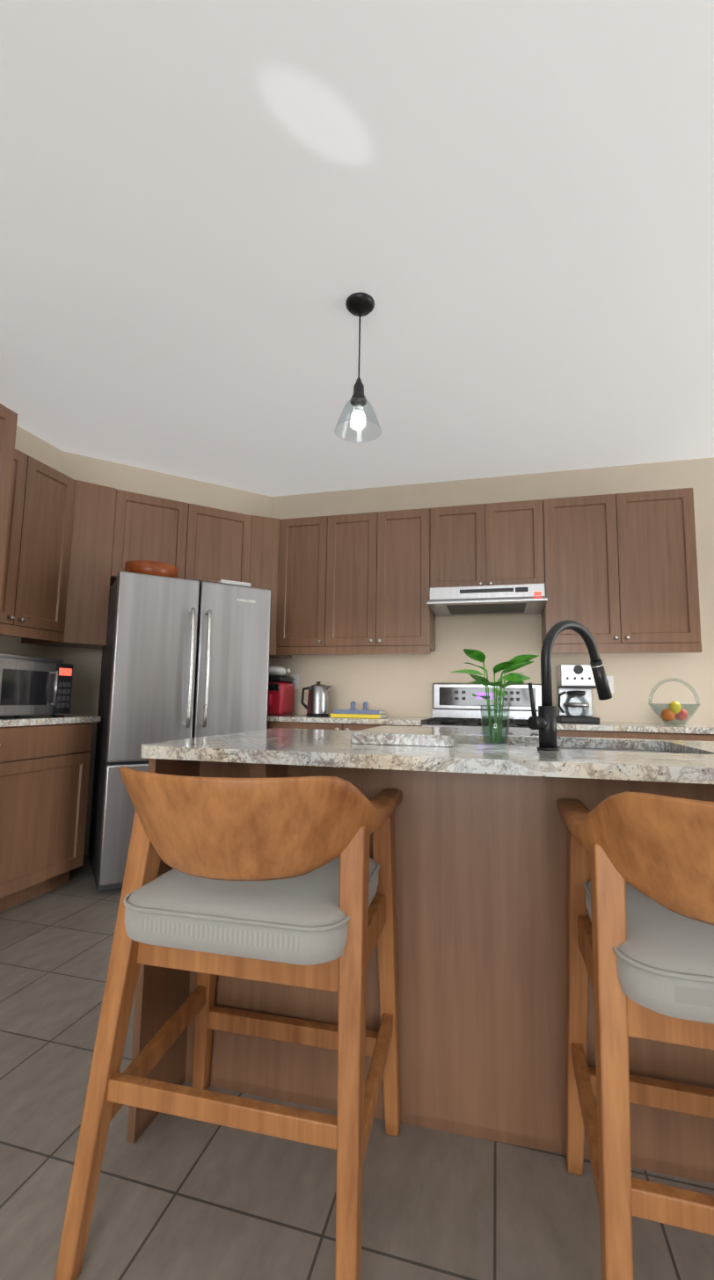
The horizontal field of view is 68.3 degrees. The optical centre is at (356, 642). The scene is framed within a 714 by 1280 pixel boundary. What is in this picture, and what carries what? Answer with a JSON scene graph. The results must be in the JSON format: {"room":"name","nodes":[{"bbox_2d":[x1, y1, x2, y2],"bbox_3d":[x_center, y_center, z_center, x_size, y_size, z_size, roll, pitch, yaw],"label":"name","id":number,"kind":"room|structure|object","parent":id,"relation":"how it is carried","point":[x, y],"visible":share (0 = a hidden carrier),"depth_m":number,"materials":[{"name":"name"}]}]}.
{"room":"kitchen","nodes":[
{"label":"kitchen","id":0,"kind":"room"},
{"bbox_2d":[0,425,61,657],"bbox_3d":[-2.928,-0.290,0.602,0.150,2.753,6.110,-1,-6,15],"label":"wall","id":1,"kind":"structure","parent":0,"point":[32,446],"depth_m":3.41,"materials":[{"name":"beige paint"}]},
{"bbox_2d":[0,448,80,645],"bbox_3d":[-2.047,-0.553,2.997,0.327,1.042,0.708,-1,-6,15],"label":"upper cabinet","id":2,"kind":"object","parent":1,"relation":"attached to","point":[39,570],"depth_m":3.09,"materials":[{"name":"brown wood"}]},
{"bbox_2d":[45,450,272,855],"bbox_3d":[-1.441,0.096,3.965,1.600,2.753,0.150,4,-7,-30],"label":"wall","id":3,"kind":"structure","parent":0,"point":[85,663],"depth_m":3.80,"materials":[{"name":"beige paint"}]},
{"bbox_2d":[105,487,189,579],"bbox_3d":[-1.400,-0.708,3.577,0.340,0.582,0.340,-1,-6,15],"label":"upper cabinet","id":4,"kind":"object","parent":3,"relation":"attached to","point":[141,527],"depth_m":3.56,"materials":[{"name":"brown wood"}]},
{"bbox_2d":[186,503,256,587],"bbox_3d":[-0.997,-0.676,3.809,0.340,0.582,0.340,-1,-6,15],"label":"upper cabinet","id":5,"kind":"object","parent":3,"relation":"attached to","point":[220,542],"depth_m":3.81,"materials":[{"name":"brown wood"}]},
{"bbox_2d":[0,854,713,1279],"bbox_3d":[1.224,1.138,-0.096,8.500,0.100,7.500,-1,-6,15],"label":"floor","id":6,"kind":"structure","parent":0,"point":[178,1197],"depth_m":1.16,"materials":[{"name":"tile"}]},
{"bbox_2d":[0,403,17,609],"bbox_3d":[-2.098,0.042,2.092,0.677,2.440,0.916,-1,-6,15],"label":"pantry cabinet","id":7,"kind":"object","parent":6,"relation":"on","point":[8,423],"visible":1,"depth_m":2.51,"materials":[{"name":"brown wood"}]},
{"bbox_2d":[0,713,101,911],"bbox_3d":[-1.881,0.887,2.932,0.647,0.945,0.983,-1,-6,15],"label":"base cabinet","id":8,"kind":"object","parent":6,"relation":"on","point":[44,769],"visible":0.98,"depth_m":2.74,"materials":[{"name":"brown wood"}]},
{"bbox_2d":[0,653,72,716],"bbox_3d":[-1.843,0.235,2.794,0.413,0.321,0.500,-1,-6,15],"label":"microwave oven","id":9,"kind":"object","parent":8,"relation":"on","point":[33,686],"visible":1,"depth_m":2.74,"materials":[{"name":"silver metal"}]},
{"bbox_2d":[88,571,271,891],"bbox_3d":[-1.149,0.538,3.415,0.910,1.767,0.914,4,-7,-30],"label":"refrigerator","id":10,"kind":"object","parent":6,"relation":"on","point":[182,658],"visible":0.65,"depth_m":3.06,"materials":[{"name":"grey metal"}]},
{"bbox_2d":[124,560,178,578],"bbox_3d":[-1.258,-0.419,3.221,0.308,0.088,0.308,-1,-6,15],"label":"wooden bowl","id":11,"kind":"object","parent":10,"relation":"on","point":[153,568],"visible":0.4,"depth_m":3.09,"materials":[{"name":"brown wood"}]},
{"bbox_2d":[193,579,252,587],"bbox_3d":[-0.901,-0.370,3.419,0.380,0.045,0.250,4,-7,-30],"label":"serving tray","id":12,"kind":"object","parent":10,"relation":"on","point":[234,583],"visible":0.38,"depth_m":3.37,"materials":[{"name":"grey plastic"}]},
{"bbox_2d":[53,765,402,1279],"bbox_3d":[-0.224,0.730,1.156,0.582,0.933,0.607,-1,-6,15],"label":"counter stool","id":13,"kind":"object","parent":6,"relation":"on","point":[287,881],"visible":0.98,"depth_m":1.00,"materials":[{"name":"brown wood"}]},
{"bbox_2d":[126,759,713,1183],"bbox_3d":[0.553,0.790,1.508,2.030,0.913,0.939,-1,-6,15],"label":"kitchen island","id":14,"kind":"object","parent":6,"relation":"on","point":[480,844],"depth_m":1.34,"materials":[{"name":"wood"}]},
{"bbox_2d":[140,727,713,787],"bbox_3d":[0.556,0.318,1.541,2.070,0.031,0.959,-1,-6,15],"label":"island countertop","id":15,"kind":"structure","parent":14,"relation":"on","point":[693,767],"depth_m":1.28,"materials":[{"name":"beige stone"}]},
{"bbox_2d":[350,725,463,746],"bbox_3d":[0.180,0.295,1.684,0.290,0.030,0.471,-1,-6,15],"label":"board","id":16,"kind":"object","parent":15,"relation":"on","point":[425,736],"visible":1,"depth_m":1.48,"materials":[{"name":"white stone"}]},
{"bbox_2d":[450,648,538,749],"bbox_3d":[0.373,0.155,1.429,0.236,0.260,0.242,-1,-6,15],"label":"vase","id":17,"kind":"object","parent":15,"relation":"on","point":[516,662],"visible":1,"depth_m":1.42,"materials":[{"name":"clear glass"}]},
{"bbox_2d":[455,738,678,752],"bbox_3d":[0.639,0.448,1.633,0.728,0.228,0.499,-1,-6,15],"label":"sink","id":18,"kind":"object","parent":15,"relation":"in","point":[463,741],"depth_m":1.84,"materials":[{"name":"grey metal"}]},
{"bbox_2d":[527,619,611,750],"bbox_3d":[0.603,0.115,1.475,0.339,0.358,0.054,5,-7,-31],"label":"faucet","id":19,"kind":"object","parent":15,"relation":"on","point":[543,723],"visible":1,"depth_m":1.42,"materials":[{"name":"black metal"}]},
{"bbox_2d":[421,683,541,735],"bbox_3d":[0.832,0.854,3.382,0.758,1.195,0.729,-1,-6,15],"label":"gas range","id":20,"kind":"object","parent":6,"relation":"on","point":[456,704],"visible":0.31,"depth_m":3.66,"materials":[{"name":"silver metal"}]},
{"bbox_2d":[267,713,713,741],"bbox_3d":[0.598,0.988,3.495,3.055,0.945,0.647,-1,-6,15],"label":"countertop","id":21,"kind":"structure","parent":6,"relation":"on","point":[640,730],"depth_m":3.10,"materials":[{"name":"grey stone"}]},
{"bbox_2d":[267,675,294,715],"bbox_3d":[-0.643,0.391,3.885,0.290,0.285,0.285,-1,-6,15],"label":"air fryer","id":22,"kind":"object","parent":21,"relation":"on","point":[280,694],"visible":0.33,"depth_m":3.77,"materials":[{"name":"plastic"}]},
{"bbox_2d":[269,666,290,675],"bbox_3d":[-0.631,0.216,3.920,0.279,0.070,0.152,-1,-6,15],"label":"paper towel roll","id":23,"kind":"object","parent":22,"relation":"on","point":[277,671],"visible":0.62,"depth_m":3.86,"materials":[{"name":"white paper"}]},
{"bbox_2d":[300,681,332,716],"bbox_3d":[-0.295,0.406,3.794,0.230,0.245,0.160,-1,-6,15],"label":"kettle","id":24,"kind":"object","parent":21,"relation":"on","point":[317,700],"visible":1,"depth_m":3.73,"materials":[{"name":"silver metal"}]},
{"bbox_2d":[330,709,386,718],"bbox_3d":[0.017,0.490,3.613,0.343,0.050,0.230,-1,-6,15],"label":"books","id":25,"kind":"object","parent":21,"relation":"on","point":[360,713],"visible":1,"depth_m":3.51,"materials":[{"name":"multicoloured paper"}]},
{"bbox_2d":[349,701,356,709],"bbox_3d":[-0.028,0.480,3.798,0.072,0.108,0.070,-1,-6,15],"label":"figurine","id":26,"kind":"object","parent":25,"relation":"on","point":[353,703],"depth_m":3.79,"materials":[{"name":"blue ceramic"}]},
{"bbox_2d":[361,701,369,709],"bbox_3d":[0.060,0.478,3.764,0.072,0.108,0.070,-1,-6,15],"label":"figurine","id":27,"kind":"object","parent":25,"relation":"on","point":[365,704],"depth_m":3.75,"materials":[{"name":"blue ceramic"}]},
{"bbox_2d":[555,663,599,723],"bbox_3d":[1.417,0.332,3.406,0.232,0.365,0.285,-1,-6,15],"label":"coffee maker","id":28,"kind":"object","parent":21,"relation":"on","point":[575,685],"visible":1,"depth_m":3.33,"materials":[{"name":"silver metal"}]},
{"bbox_2d":[647,677,700,725],"bbox_3d":[1.946,0.363,3.233,0.283,0.284,0.224,-1,-6,15],"label":"basket","id":29,"kind":"object","parent":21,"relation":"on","point":[688,716],"visible":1,"depth_m":3.21,"materials":[{"name":"clear glass"}]},
{"bbox_2d":[661,700,688,721],"bbox_3d":[1.946,0.423,3.224,0.153,0.126,0.102,-1,-6,15],"label":"fruit","id":30,"kind":"object","parent":29,"relation":"in","point":[682,712],"visible":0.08,"depth_m":3.20,"materials":[{"name":"food"}]},
{"bbox_2d":[557,791,713,1279],"bbox_3d":[0.694,0.720,0.929,0.566,0.933,0.598,-1,-6,15],"label":"counter stool","id":31,"kind":"object","parent":6,"relation":"on","point":[640,910],"visible":1,"depth_m":0.87,"materials":[{"name":"brown wood"}]},
{"bbox_2d":[0,0,713,496],"bbox_3d":[0.584,-1.690,0.391,9.920,0.100,7.500,-1,-6,15],"label":"ceiling","id":32,"kind":"structure","parent":0,"point":[214,214],"depth_m":1.92,"materials":[{"name":"white paint"}]},
{"bbox_2d":[334,291,381,443],"bbox_3d":[0.009,-1.163,2.218,0.198,0.576,0.198,-1,-6,15],"label":"pendant light","id":33,"kind":"object","parent":32,"relation":"hanging from","point":[360,304],"visible":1,"depth_m":2.20,"materials":[{"name":"clear glass"},{"name":"matte black metal"}]},
{"bbox_2d":[269,457,713,727],"bbox_3d":[2.719,0.108,3.447,7.100,2.753,0.150,-1,-6,15],"label":"wall","id":34,"kind":"structure","parent":0,"point":[396,685],"depth_m":3.85,"materials":[{"name":"beige paint"}]},
{"bbox_2d":[290,674,298,689],"bbox_3d":[-0.499,0.314,4.197,0.075,0.118,0.008,-1,-6,15],"label":"electrical outlet plate","id":35,"kind":"object","parent":34,"relation":"attached to","point":[295,681],"visible":0.75,"depth_m":4.19,"materials":[{"name":"grey plastic"}]},
{"bbox_2d":[274,516,327,658],"bbox_3d":[-0.371,-0.410,4.076,0.379,1.042,0.327,-1,-6,15],"label":"upper cabinet","id":36,"kind":"object","parent":34,"relation":"attached to","point":[301,566],"depth_m":3.92,"materials":[{"name":"brown wood"}]},
{"bbox_2d":[327,508,435,654],"bbox_3d":[0.180,-0.417,3.930,0.760,1.042,0.327,-1,-6,15],"label":"upper cabinet","id":37,"kind":"object","parent":34,"relation":"attached to","point":[380,563],"depth_m":3.77,"materials":[{"name":"brown wood"}]},
{"bbox_2d":[426,583,547,616],"bbox_3d":[0.889,-0.287,3.622,0.751,0.126,0.526,-1,-6,15],"label":"range hood","id":38,"kind":"object","parent":34,"relation":"attached to","point":[495,600],"visible":1,"depth_m":3.46,"materials":[{"name":"silver metal"}]},
{"bbox_2d":[432,499,548,589],"bbox_3d":[0.921,-0.643,3.758,0.756,0.605,0.327,-1,-6,15],"label":"upper cabinet","id":39,"kind":"object","parent":34,"relation":"attached to","point":[502,543],"depth_m":3.60,"materials":[{"name":"brown wood"}]},
{"bbox_2d":[606,676,613,693],"bbox_3d":[1.719,0.290,3.609,0.075,0.118,0.008,-1,-6,15],"label":"electrical outlet plate","id":40,"kind":"object","parent":34,"relation":"attached to","point":[610,680],"visible":0.4,"depth_m":3.60,"materials":[{"name":"grey plastic"}]},
{"bbox_2d":[541,487,701,652],"bbox_3d":[1.717,-0.458,3.525,0.894,0.997,0.327,-1,-6,15],"label":"upper cabinet","id":41,"kind":"object","parent":34,"relation":"attached to","point":[615,573],"depth_m":3.36,"materials":[{"name":"brown wood"}]}
]}

